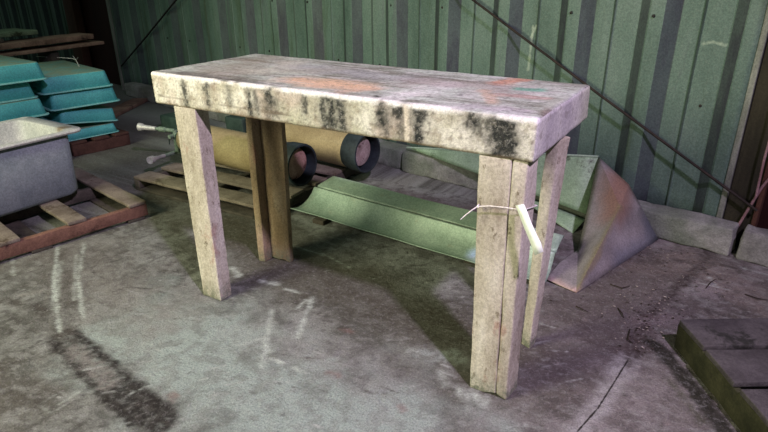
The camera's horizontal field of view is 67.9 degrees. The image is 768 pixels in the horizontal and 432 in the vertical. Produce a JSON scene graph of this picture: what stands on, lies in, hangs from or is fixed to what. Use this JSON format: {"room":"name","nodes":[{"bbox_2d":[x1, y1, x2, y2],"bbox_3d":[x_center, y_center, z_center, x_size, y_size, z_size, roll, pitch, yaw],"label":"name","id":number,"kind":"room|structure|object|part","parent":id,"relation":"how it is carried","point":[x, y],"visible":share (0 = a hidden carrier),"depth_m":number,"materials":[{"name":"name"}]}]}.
{"room":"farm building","nodes":[
{"label":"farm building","id":0,"kind":"room"},
{"bbox_2d":[0,83,767,431],"bbox_3d":[-2.117,-0.149,3.411,11.700,0.001,8.500,13,27,29],"label":"floor","id":1,"kind":"structure","parent":0,"point":[114,328],"depth_m":2.04,"materials":[{"name":"concrete"}]},
{"bbox_2d":[38,51,59,61],"bbox_3d":[-3.061,-0.909,4.432,0.200,0.608,1.120,13,27,29],"label":"trestle","id":2,"kind":"object","parent":1,"relation":"on","point":[52,55],"visible":0.16,"depth_m":4.70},
{"bbox_2d":[0,40,103,56],"bbox_3d":[-2.983,-1.220,4.335,0.204,0.060,1.762,13,27,29],"label":"board","id":3,"kind":"object","parent":2,"relation":"on","point":[16,52],"visible":0.97,"depth_m":4.63,"materials":[{"name":"brown wood"}]},
{"bbox_2d":[0,33,93,49],"bbox_3d":[-3.033,-1.272,4.308,0.224,0.071,1.705,13,27,28],"label":"board","id":4,"kind":"object","parent":3,"relation":"on","point":[25,42],"visible":0.98,"depth_m":4.61,"materials":[{"name":"brown wood"}]},
{"bbox_3d":[-3.246,-1.167,3.978,0.100,0.033,0.090,13,27,29],"label":"block","id":5,"kind":"object","parent":4,"relation":"on","visible":0},
{"bbox_2d":[0,28,37,37],"bbox_3d":[-3.288,-1.306,4.208,0.353,0.047,1.311,12,26,27],"label":"board","id":6,"kind":"object","parent":5,"relation":"on","point":[10,32],"visible":1,"depth_m":4.55,"materials":[{"name":"wood"}]},
{"bbox_2d":[0,166,147,260],"bbox_3d":[-1.969,-0.010,2.954,1.007,0.103,1.052,19,30,38],"label":"pallet","id":7,"kind":"object","parent":1,"relation":"on","point":[122,206],"visible":0.61,"depth_m":2.90,"materials":[{"name":"brown wood"}]},
{"bbox_2d":[0,117,80,216],"bbox_3d":[-2.020,-0.217,2.864,0.535,0.346,0.840,13,27,29],"label":"tub","id":8,"kind":"object","parent":7,"relation":"on","point":[37,167],"visible":1,"depth_m":2.90,"materials":[{"name":"grey metal"}]},
{"bbox_2d":[0,120,62,144],"bbox_3d":[-2.032,-0.221,2.850,0.455,0.322,0.736,13,27,29],"label":"basin","id":9,"kind":"object","parent":8,"relation":"in","point":[11,131],"depth_m":3.12,"materials":[{"name":"white ceramic"}]},
{"bbox_2d":[69,128,130,156],"bbox_3d":[-2.354,-0.623,4.396,0.790,0.103,0.423,18,29,37],"label":"pallet","id":10,"kind":"object","parent":1,"relation":"on","point":[121,138],"visible":0.29,"depth_m":4.15,"materials":[{"name":"red wood"}]},
{"bbox_2d":[68,122,118,141],"bbox_3d":[-2.382,-0.702,4.362,0.729,0.069,0.390,19,30,38],"label":"tub","id":11,"kind":"object","parent":10,"relation":"on","point":[88,130],"visible":0.3,"depth_m":4.17,"materials":[{"name":"teal plastic"}]},
{"bbox_2d":[28,60,119,123],"bbox_3d":[-2.423,-0.918,4.276,0.906,0.379,0.579,17,29,35],"label":"trays","id":12,"kind":"object","parent":11,"relation":"on","point":[95,113],"depth_m":4.02,"materials":[{"name":"teal plastic"}]},
{"bbox_2d":[36,56,78,65],"bbox_3d":[-2.479,-1.249,4.539,0.685,0.025,0.255,16,28,34],"label":"cord","id":13,"kind":"object","parent":12,"relation":"on","point":[36,56],"visible":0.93,"depth_m":4.64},
{"bbox_3d":[-2.432,-1.037,4.216,0.868,0.112,0.488,20,30,39],"label":"fish tub","id":14,"kind":"part","parent":12,"relation":"part of","materials":[{"name":"teal plastic"}]},
{"bbox_3d":[-2.412,-0.940,4.278,0.868,0.112,0.488,19,30,39],"label":"fish tub","id":15,"kind":"part","parent":12,"relation":"part of","materials":[{"name":"teal plastic"}]},
{"bbox_2d":[113,98,147,116],"bbox_3d":[-2.493,-0.972,5.304,0.164,0.033,1.099,0,23,2],"label":"board","id":16,"kind":"object","parent":1,"relation":"on","point":[122,108],"visible":0.51,"depth_m":5.48,"materials":[{"name":"brown wood"}]},
{"bbox_2d":[125,82,163,104],"bbox_3d":[-2.422,-1.266,5.860,0.803,0.142,0.139,19,30,38],"label":"block","id":17,"kind":"object","parent":1,"relation":"on","point":[136,90],"visible":0.62,"depth_m":5.87,"materials":[{"name":"concrete"}]},
{"bbox_2d":[160,112,177,132],"bbox_3d":[-1.657,-0.753,4.642,0.316,0.139,0.165,16,28,34],"label":"block","id":18,"kind":"object","parent":1,"relation":"on","point":[168,120],"visible":0.24,"depth_m":4.61,"materials":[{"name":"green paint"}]},
{"bbox_2d":[164,104,228,121],"bbox_3d":[-1.672,-1.007,5.236,1.185,0.149,0.154,19,30,38],"label":"block","id":19,"kind":"object","parent":1,"relation":"on","point":[213,115],"visible":0.09,"depth_m":5.00,"materials":[{"name":"concrete"}]},
{"bbox_2d":[133,160,361,219],"bbox_3d":[-0.810,-0.262,3.544,1.049,0.088,0.984,13,27,29],"label":"pallet","id":20,"kind":"object","parent":1,"relation":"on","point":[144,182],"visible":0.38,"depth_m":3.31,"materials":[{"name":"brown wood"}]},
{"bbox_2d":[137,123,316,186],"bbox_3d":[-1.054,-0.415,3.492,1.419,0.246,0.368,13,27,29],"label":"gas cylinder","id":21,"kind":"object","parent":20,"relation":"on","point":[230,147],"visible":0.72,"depth_m":3.31,"materials":[{"name":"yellow paint"}]},
{"bbox_2d":[137,123,175,131],"bbox_3d":[-1.518,-0.582,3.789,0.275,0.054,0.109,13,27,29],"label":"handle","id":22,"kind":"object","parent":21,"relation":"attached to","point":[140,126],"depth_m":3.79,"materials":[{"name":"white metal"}]},
{"bbox_2d":[146,150,177,163],"bbox_3d":[-1.424,-0.391,3.682,0.095,0.056,0.262,13,27,29],"label":"handle","id":23,"kind":"object","parent":21,"relation":"attached to","point":[151,159],"depth_m":3.63,"materials":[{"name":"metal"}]},
{"bbox_3d":[-0.505,-0.295,3.197,0.039,0.192,0.192,15,28,32],"label":"plate","id":24,"kind":"part","parent":21,"relation":"part of","materials":[{"name":"pink metal"}]},
{"bbox_2d":[225,115,379,172],"bbox_3d":[-0.585,-0.519,3.723,1.241,0.242,0.242,17,28,34],"label":"gas cylinder","id":25,"kind":"object","parent":20,"relation":"on","point":[359,153],"visible":0.59,"depth_m":3.44,"materials":[{"name":"yellow paint"}]},
{"bbox_3d":[-0.147,-0.389,3.410,0.039,0.192,0.192,17,28,34],"label":"plate","id":26,"kind":"part","parent":25,"relation":"part of","materials":[{"name":"pink metal"}]},
{"bbox_2d":[313,216,331,225],"bbox_3d":[-0.272,-0.011,3.028,0.070,0.024,0.260,13,27,29],"label":"batten","id":27,"kind":"object","parent":1,"relation":"on","point":[317,220],"visible":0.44,"depth_m":2.93,"materials":[{"name":"brown wood"}]},
{"bbox_2d":[151,54,589,398],"bbox_3d":[-0.111,-0.076,2.112,1.490,0.862,0.657,13,27,29],"label":"workbench","id":28,"kind":"object","parent":1,"relation":"on","point":[510,123],"visible":1,"depth_m":1.74,"materials":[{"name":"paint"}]},
{"bbox_3d":[-0.693,-0.044,2.195,0.190,0.744,0.130,13,27,29],"label":"leg","id":29,"kind":"part","parent":28,"relation":"part of","materials":[{"name":"beige wood"}]},
{"bbox_3d":[-0.526,-0.153,2.447,0.040,0.745,0.098,13,27,29],"label":"leg","id":30,"kind":"part","parent":28,"relation":"part of","materials":[{"name":"brown wood"}]},
{"bbox_3d":[0.314,0.184,1.646,0.116,0.744,0.088,13,27,29],"label":"leg","id":31,"kind":"part","parent":28,"relation":"part of","materials":[{"name":"beige wood"}]},
{"bbox_2d":[460,204,536,219],"bbox_3d":[0.311,-0.016,1.542,0.168,0.046,0.132,13,27,29],"label":"string","id":32,"kind":"object","parent":28,"relation":"attached to","point":[477,206],"visible":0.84,"depth_m":1.53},
{"bbox_2d":[515,204,543,254],"bbox_3d":[0.372,0.035,1.465,0.013,0.122,0.100,-15,27,-31],"label":"paper tag","id":33,"kind":"object","parent":32,"relation":"hanging from","point":[536,245],"visible":1,"depth_m":1.46,"materials":[{"name":"white paper"}]},
{"bbox_3d":[0.507,0.109,1.817,0.072,0.744,0.056,13,27,29],"label":"leg","id":34,"kind":"part","parent":28,"relation":"part of","materials":[{"name":"beige wood"}]},
{"bbox_2d":[377,139,410,168],"bbox_3d":[-0.158,-0.487,4.001,0.838,0.142,0.136,19,30,38],"label":"block","id":35,"kind":"object","parent":1,"relation":"on","point":[391,153],"visible":0.38,"depth_m":3.78,"materials":[{"name":"concrete"}]},
{"bbox_2d":[290,176,563,280],"bbox_3d":[0.153,0.020,2.756,1.402,0.129,0.292,15,28,32],"label":"channel","id":36,"kind":"object","parent":1,"relation":"on","point":[429,225],"visible":0.8,"depth_m":2.79,"materials":[{"name":"green metal"}]},
{"bbox_2d":[402,149,477,189],"bbox_3d":[0.421,-0.291,3.525,0.696,0.148,0.153,18,29,36],"label":"block","id":37,"kind":"object","parent":1,"relation":"on","point":[414,162],"visible":0.45,"depth_m":3.52,"materials":[{"name":"concrete"}]},
{"bbox_2d":[406,147,657,292],"bbox_3d":[0.498,-0.154,2.936,1.572,0.354,0.728,21,31,40],"label":"hopper","id":38,"kind":"object","parent":1,"relation":"on","point":[616,227],"visible":0.74,"depth_m":2.65,"materials":[{"name":"metal"}]},
{"bbox_3d":[0.613,-0.322,3.240,0.101,0.271,1.246,-21,31,-39],"label":"panel","id":39,"kind":"part","parent":38,"relation":"part of","materials":[{"name":"green metal"}]},
{"bbox_3d":[1.004,0.029,2.503,0.342,0.344,0.772,13,27,29],"label":"flared panel","id":40,"kind":"part","parent":38,"relation":"part of","materials":[{"name":"metal"}]},
{"bbox_2d":[534,195,588,218],"bbox_3d":[0.906,-0.113,3.117,0.615,0.135,0.155,19,30,38],"label":"block","id":41,"kind":"object","parent":1,"relation":"on","point":[561,207],"visible":0.05,"depth_m":2.99,"materials":[{"name":"concrete"}]},
{"bbox_2d":[550,246,754,357],"bbox_3d":[1.075,0.279,2.344,0.961,0.006,0.642,-14,27,-29],"label":"leaf litter","id":42,"kind":"object","parent":1,"relation":"on","point":[649,246],"visible":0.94,"depth_m":2.16,"materials":[{"name":"brown plant"}]},
{"bbox_2d":[638,200,737,254],"bbox_3d":[1.367,0.035,2.754,0.586,0.142,0.142,18,29,36],"label":"block","id":43,"kind":"object","parent":1,"relation":"on","point":[675,225],"visible":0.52,"depth_m":2.65,"materials":[{"name":"concrete"}]},
{"bbox_2d":[738,178,767,226],"bbox_3d":[1.652,-0.096,2.500,0.116,0.339,0.012,19,30,38],"label":"conduit","id":44,"kind":"object","parent":43,"relation":"on","point":[766,181],"visible":0.98,"depth_m":2.53,"materials":[{"name":"metal"}]},
{"bbox_2d":[755,142,767,195],"bbox_3d":[1.625,-0.319,2.400,0.017,0.501,0.010,19,30,38],"label":"conduit","id":45,"kind":"object","parent":44,"relation":"attached to","point":[766,149],"visible":1,"depth_m":2.45,"materials":[{"name":"metal"}]},
{"bbox_2d":[674,318,767,431],"bbox_3d":[1.472,0.537,1.600,0.956,0.119,0.754,-1,23,-1],"label":"pallet","id":46,"kind":"object","parent":1,"relation":"on","point":[729,355],"visible":1,"depth_m":1.74,"materials":[{"name":"wood"}]},
{"bbox_2d":[737,225,767,266],"bbox_3d":[1.863,0.207,2.336,0.720,0.148,0.146,19,30,38],"label":"block","id":47,"kind":"object","parent":1,"relation":"on","point":[753,246],"visible":1,"depth_m":2.50,"materials":[{"name":"concrete"}]},
{"bbox_2d":[757,188,767,228],"bbox_3d":[2.317,-0.902,1.920,1.401,2.501,0.052,19,30,38],"label":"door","id":48,"kind":"structure","parent":1,"relation":"on","point":[763,220],"depth_m":2.75,"materials":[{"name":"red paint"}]},
{"bbox_3d":[-2.687,-0.427,3.944,0.893,0.105,0.563,13,27,29],"label":"pallet","id":49,"kind":"object","parent":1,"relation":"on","visible":0},
{"bbox_3d":[-2.688,-0.533,3.911,0.868,0.112,0.488,16,28,34],"label":"tub","id":50,"kind":"object","parent":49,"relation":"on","visible":0},
{"bbox_3d":[-2.707,-0.634,3.862,0.868,0.112,0.488,16,28,34],"label":"tub","id":51,"kind":"object","parent":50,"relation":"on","visible":0},
{"bbox_2d":[0,55,49,120],"bbox_3d":[-2.702,-0.855,3.784,0.922,0.340,0.574,16,28,33],"label":"tub","id":52,"kind":"object","parent":51,"relation":"on","point":[31,107],"depth_m":3.62,"materials":[{"name":"teal plastic"}]},
{"bbox_3d":[-2.740,-0.849,3.771,0.868,0.112,0.488,16,28,34],"label":"fish tub","id":53,"kind":"part","parent":52,"relation":"part of","materials":[{"name":"teal plastic"}]},
{"bbox_3d":[-2.664,-0.966,3.753,0.868,0.112,0.488,16,28,34],"label":"fish tub","id":54,"kind":"part","parent":52,"relation":"part of","materials":[{"name":"teal plastic"}]},
{"bbox_2d":[0,0,767,216],"bbox_3d":[-2.428,-2.407,5.519,10.699,2.500,0.056,19,30,38],"label":"wall","id":55,"kind":"structure","parent":0,"point":[682,69],"depth_m":2.97,"materials":[{"name":"green metal"}]},
{"bbox_2d":[62,0,92,66],"bbox_3d":[-3.674,-2.837,6.547,0.261,2.501,0.092,19,30,38],"label":"trim","id":56,"kind":"structure","parent":55,"relation":"attached to","point":[72,8],"depth_m":6.74,"materials":[{"name":"red paint"}]},
{"bbox_2d":[79,0,120,84],"bbox_3d":[-3.298,-2.763,6.368,1.201,2.501,0.062,19,30,38],"label":"door","id":57,"kind":"structure","parent":55,"relation":"in","point":[95,16],"depth_m":6.62,"materials":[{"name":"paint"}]},
{"bbox_2d":[105,0,124,89],"bbox_3d":[-2.895,-2.576,5.922,0.047,2.500,0.106,19,30,38],"label":"trim","id":58,"kind":"structure","parent":55,"relation":"attached to","point":[107,1],"depth_m":6.17,"materials":[{"name":"metal"}]},
{"bbox_2d":[121,0,176,66],"bbox_3d":[-1.688,-1.985,4.909,3.152,1.665,0.017,19,30,38],"label":"rod","id":59,"kind":"object","parent":55,"relation":"attached to","point":[174,1],"visible":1,"depth_m":5.57,"materials":[{"name":"black metal"}]},
{"bbox_2d":[472,0,757,211],"bbox_3d":[0.652,-1.029,3.057,2.669,1.454,0.013,19,30,38],"label":"rod","id":60,"kind":"object","parent":55,"relation":"attached to","point":[474,1],"visible":1,"depth_m":2.77,"materials":[{"name":"black metal"}]},
{"bbox_2d":[716,5,767,218],"bbox_3d":[1.572,-1.031,2.234,0.026,2.500,0.056,19,30,38],"label":"trim","id":61,"kind":"structure","parent":55,"relation":"attached to","point":[763,39],"depth_m":2.47,"materials":[{"name":"grey metal"}]},
{"bbox_2d":[723,40,767,247],"bbox_3d":[1.647,-1.022,2.213,0.114,2.500,0.092,19,30,38],"label":"trim","id":62,"kind":"structure","parent":55,"relation":"attached to","point":[755,139],"depth_m":2.51,"materials":[{"name":"brown wood"}]},
{"bbox_2d":[751,161,767,226],"bbox_3d":[1.678,-0.997,2.153,0.021,2.501,0.066,19,30,38],"label":"trim","id":63,"kind":"structure","parent":55,"relation":"attached to","point":[760,200],"depth_m":2.53,"materials":[{"name":"red paint"}]}
]}

